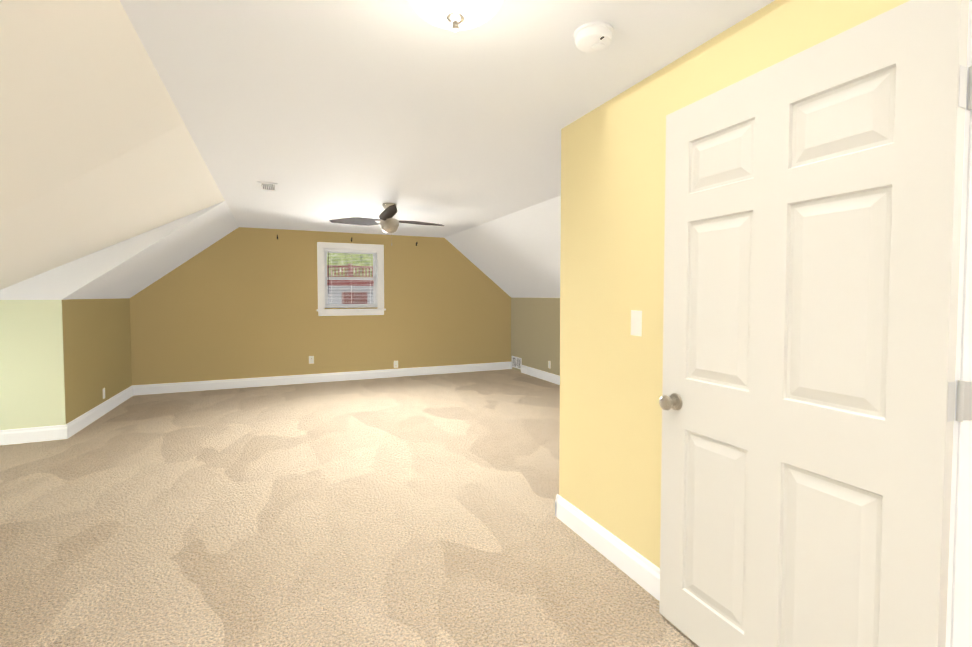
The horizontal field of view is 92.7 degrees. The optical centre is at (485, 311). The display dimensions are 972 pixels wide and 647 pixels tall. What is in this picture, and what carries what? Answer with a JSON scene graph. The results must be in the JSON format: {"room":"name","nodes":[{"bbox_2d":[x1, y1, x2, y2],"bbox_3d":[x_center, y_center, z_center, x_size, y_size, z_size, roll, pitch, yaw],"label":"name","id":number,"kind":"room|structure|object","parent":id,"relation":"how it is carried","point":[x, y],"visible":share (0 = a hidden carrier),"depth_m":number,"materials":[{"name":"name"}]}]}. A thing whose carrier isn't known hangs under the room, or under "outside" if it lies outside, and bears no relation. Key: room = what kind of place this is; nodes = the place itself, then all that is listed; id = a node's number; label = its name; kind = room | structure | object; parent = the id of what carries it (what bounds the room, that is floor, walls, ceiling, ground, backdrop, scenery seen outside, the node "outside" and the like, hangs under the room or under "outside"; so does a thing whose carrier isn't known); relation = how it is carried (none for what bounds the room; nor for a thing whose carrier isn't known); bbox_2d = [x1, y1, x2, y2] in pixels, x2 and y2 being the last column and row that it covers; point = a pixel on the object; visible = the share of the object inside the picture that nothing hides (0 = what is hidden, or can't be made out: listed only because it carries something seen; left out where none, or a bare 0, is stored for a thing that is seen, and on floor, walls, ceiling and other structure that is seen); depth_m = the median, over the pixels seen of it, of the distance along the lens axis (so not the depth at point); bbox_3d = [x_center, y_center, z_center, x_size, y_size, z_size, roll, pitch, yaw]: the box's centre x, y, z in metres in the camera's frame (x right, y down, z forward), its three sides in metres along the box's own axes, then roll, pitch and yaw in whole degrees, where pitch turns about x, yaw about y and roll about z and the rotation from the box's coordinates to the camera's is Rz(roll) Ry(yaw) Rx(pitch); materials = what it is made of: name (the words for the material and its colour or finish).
{"room":"empty attic bedroom","nodes":[
{"label":"empty attic bedroom","id":0,"kind":"room"},
{"bbox_2d":[0,300,65,429],"bbox_3d":[-4.377,0.524,3.951,1.249,1.250,0.100,-1,2,-23],"label":"wall","id":1,"kind":"structure","parent":0,"point":[32,389],"depth_m":4.06,"materials":[{"name":"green paint"}]},
{"bbox_2d":[0,424,67,444],"bbox_3d":[-4.346,1.087,3.921,1.266,0.127,0.016,-1,2,-23],"label":"baseboard","id":2,"kind":"structure","parent":1,"relation":"attached to","point":[33,434],"depth_m":4.08,"materials":[{"name":"white wood"}]},
{"bbox_2d":[62,298,131,423],"bbox_3d":[-4.231,0.475,5.038,0.120,1.270,1.958,-1,2,-23],"label":"wall","id":3,"kind":"structure","parent":0,"point":[97,345],"depth_m":4.82,"materials":[{"name":"paint"}]},
{"bbox_2d":[66,386,132,437],"bbox_3d":[-4.168,1.046,5.085,0.016,0.127,1.958,-1,2,-23],"label":"baseboard","id":4,"kind":"structure","parent":3,"relation":"attached to","point":[79,423],"depth_m":4.84,"materials":[{"name":"white wood"}]},
{"bbox_2d":[0,123,224,289],"bbox_3d":[-3.335,-0.066,3.083,2.690,1.967,2.280,-1,2,-23],"label":"ceiling slope","id":5,"kind":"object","parent":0,"point":[163,179],"visible":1,"depth_m":3.02,"materials":[{"name":"beige paint"}]},
{"bbox_2d":[0,201,225,299],"bbox_3d":[-3.470,-0.604,4.301,1.869,0.980,0.102,-1,2,-23],"label":"ceiling","id":6,"kind":"structure","parent":0,"point":[67,280],"depth_m":4.20,"materials":[{"name":"white paint"}]},
{"bbox_2d":[66,203,238,299],"bbox_3d":[-3.663,-0.594,5.320,1.416,1.074,2.020,-1,2,-23],"label":"ceiling","id":7,"kind":"structure","parent":0,"point":[136,275],"depth_m":5.12,"materials":[{"name":"white paint"}]},
{"bbox_2d":[130,227,510,384],"bbox_3d":[-2.622,-0.196,6.864,7.000,2.480,0.160,-1,2,-23],"label":"wall","id":8,"kind":"structure","parent":0,"point":[240,303],"depth_m":6.73,"materials":[{"name":"beige paint"}]},
{"bbox_2d":[309,356,313,363],"bbox_3d":[-2.570,0.706,6.826,0.070,0.114,0.008,-1,2,-23],"label":"outlet","id":9,"kind":"object","parent":8,"relation":"attached to","point":[311,359],"visible":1,"depth_m":6.82,"materials":[{"name":"beige plastic"}]},
{"bbox_2d":[132,362,510,394],"bbox_3d":[-2.059,0.975,7.053,5.450,0.127,0.016,-1,2,-23],"label":"baseboard","id":10,"kind":"structure","parent":8,"relation":"attached to","point":[231,383],"depth_m":6.81,"materials":[{"name":"white wood"}]},
{"bbox_2d":[316,242,385,315],"bbox_3d":[-2.057,-0.491,7.070,1.010,1.085,0.210,-1,2,-23],"label":"window","id":11,"kind":"structure","parent":8,"relation":"in","point":[322,277],"depth_m":7.02,"materials":[{"name":"white wood"}]},
{"bbox_2d":[324,249,376,306],"bbox_3d":[-2.047,-0.503,7.047,0.766,0.857,0.042,-1,2,-23],"label":"window blinds","id":12,"kind":"object","parent":11,"relation":"attached to","point":[331,265],"visible":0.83,"depth_m":7.04,"materials":[{"name":"white plastic"}]},
{"bbox_2d":[0,369,698,646],"bbox_3d":[-0.647,1.247,2.341,7.000,0.080,10.200,-1,2,-23],"label":"floor","id":13,"kind":"structure","parent":0,"point":[412,511],"depth_m":2.57,"materials":[{"name":"carpet"}]},
{"bbox_2d":[120,0,774,237],"bbox_3d":[-0.081,-1.078,2.448,2.970,0.100,9.900,-1,2,-23],"label":"ceiling","id":14,"kind":"structure","parent":0,"point":[321,113],"depth_m":2.15,"materials":[{"name":"white paint"}]},
{"bbox_2d":[257,181,277,191],"bbox_3d":[-1.876,-1.077,3.993,0.150,0.008,0.320,-1,2,-23],"label":"ceiling vent","id":15,"kind":"object","parent":14,"relation":"in","point":[267,186],"visible":1,"depth_m":3.99,"materials":[{"name":"white plastic"}]},
{"bbox_2d":[329,203,443,245],"bbox_3d":[-0.900,-0.893,4.698,1.226,0.429,1.166,-1,2,-23],"label":"ceiling fan","id":16,"kind":"object","parent":14,"relation":"hanging from","point":[387,222],"visible":1,"depth_m":4.77,"materials":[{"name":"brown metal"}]},
{"bbox_2d":[409,0,503,31],"bbox_3d":[-0.089,-0.902,1.349,0.348,0.171,0.348,-1,2,-23],"label":"flush-mount ceiling light","id":17,"kind":"object","parent":14,"relation":"attached to","point":[455,15],"visible":1,"depth_m":1.34,"materials":[{"name":"white glass"}]},
{"bbox_2d":[574,21,613,51],"bbox_3d":[0.385,-0.975,1.661,0.140,0.047,0.140,-1,2,-23],"label":"smoke detector","id":18,"kind":"object","parent":14,"relation":"attached to","point":[596,36],"visible":1,"depth_m":1.62,"materials":[{"name":"white plastic"}]},
{"bbox_2d":[445,196,560,297],"bbox_3d":[1.897,-0.581,3.321,1.340,1.196,9.900,-1,2,-23],"label":"ceiling","id":19,"kind":"structure","parent":0,"point":[517,254],"depth_m":6.25,"materials":[{"name":"white paint"}]},
{"bbox_2d":[511,298,559,375],"bbox_3d":[2.457,0.477,3.601,0.120,1.370,9.900,-1,2,-23],"label":"wall","id":20,"kind":"structure","parent":0,"point":[535,333],"depth_m":7.28,"materials":[{"name":"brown paint"}]},
{"bbox_2d":[512,356,521,368],"bbox_3d":[0.522,0.867,7.929,0.012,0.190,0.350,-1,2,-23],"label":"air vent","id":21,"kind":"object","parent":20,"relation":"in","point":[516,362],"visible":0.96,"depth_m":7.92,"materials":[{"name":"grey metal"}]},
{"bbox_2d":[511,362,559,384],"bbox_3d":[2.395,1.099,3.596,0.016,0.127,9.900,-1,2,-23],"label":"baseboard","id":22,"kind":"structure","parent":20,"relation":"attached to","point":[547,376],"depth_m":7.17,"materials":[{"name":"white wood"}]},
{"bbox_2d":[559,0,909,567],"bbox_3d":[0.814,0.107,1.918,0.120,2.230,1.680,-1,2,-23],"label":"wall","id":23,"kind":"structure","parent":0,"point":[613,155],"depth_m":2.14,"materials":[{"name":"paint"}]},
{"bbox_2d":[555,494,659,599],"bbox_3d":[0.804,1.157,1.960,0.136,0.127,1.696,-1,2,-23],"label":"baseboard","id":24,"kind":"structure","parent":23,"relation":"attached to","point":[638,568],"depth_m":2.24,"materials":[{"name":"white wood"}]},
{"bbox_2d":[631,310,641,335],"bbox_3d":[0.682,0.051,2.088,0.017,0.114,0.070,-1,2,-23],"label":"light switch","id":25,"kind":"object","parent":23,"relation":"attached to","point":[636,322],"visible":1,"depth_m":2.08,"materials":[{"name":"beige plastic"}]},
{"bbox_3d":[0.990,0.182,-0.173,1.423,2.230,2.301,-1,2,-23],"label":"wall","id":26,"kind":"structure","parent":0,"visible":0},
{"bbox_2d":[659,0,971,646],"bbox_3d":[0.861,0.239,1.429,0.114,1.970,0.868,-1,2,-23],"label":"door","id":27,"kind":"structure","parent":26,"relation":"in","point":[813,207],"depth_m":1.29,"materials":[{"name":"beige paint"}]},
{"bbox_2d":[946,0,971,646],"bbox_3d":[1.077,0.225,0.624,0.155,2.087,1.000,0,2,7],"label":"door frame","id":28,"kind":"structure","parent":26,"relation":"attached to","point":[961,624],"depth_m":1.06,"materials":[{"name":"white wood"}]},
{"label":"outside","id":29,"kind":"structure","parent":0,"visible":0},
{"bbox_2d":[327,253,373,303],"bbox_3d":[-2.185,-0.836,10.496,6.000,5.500,0.920,-1,2,-23],"label":"view","id":30,"kind":"structure","parent":29,"point":[336,292],"depth_m":10.43,"materials":[{"name":"multicoloured"}]}
]}

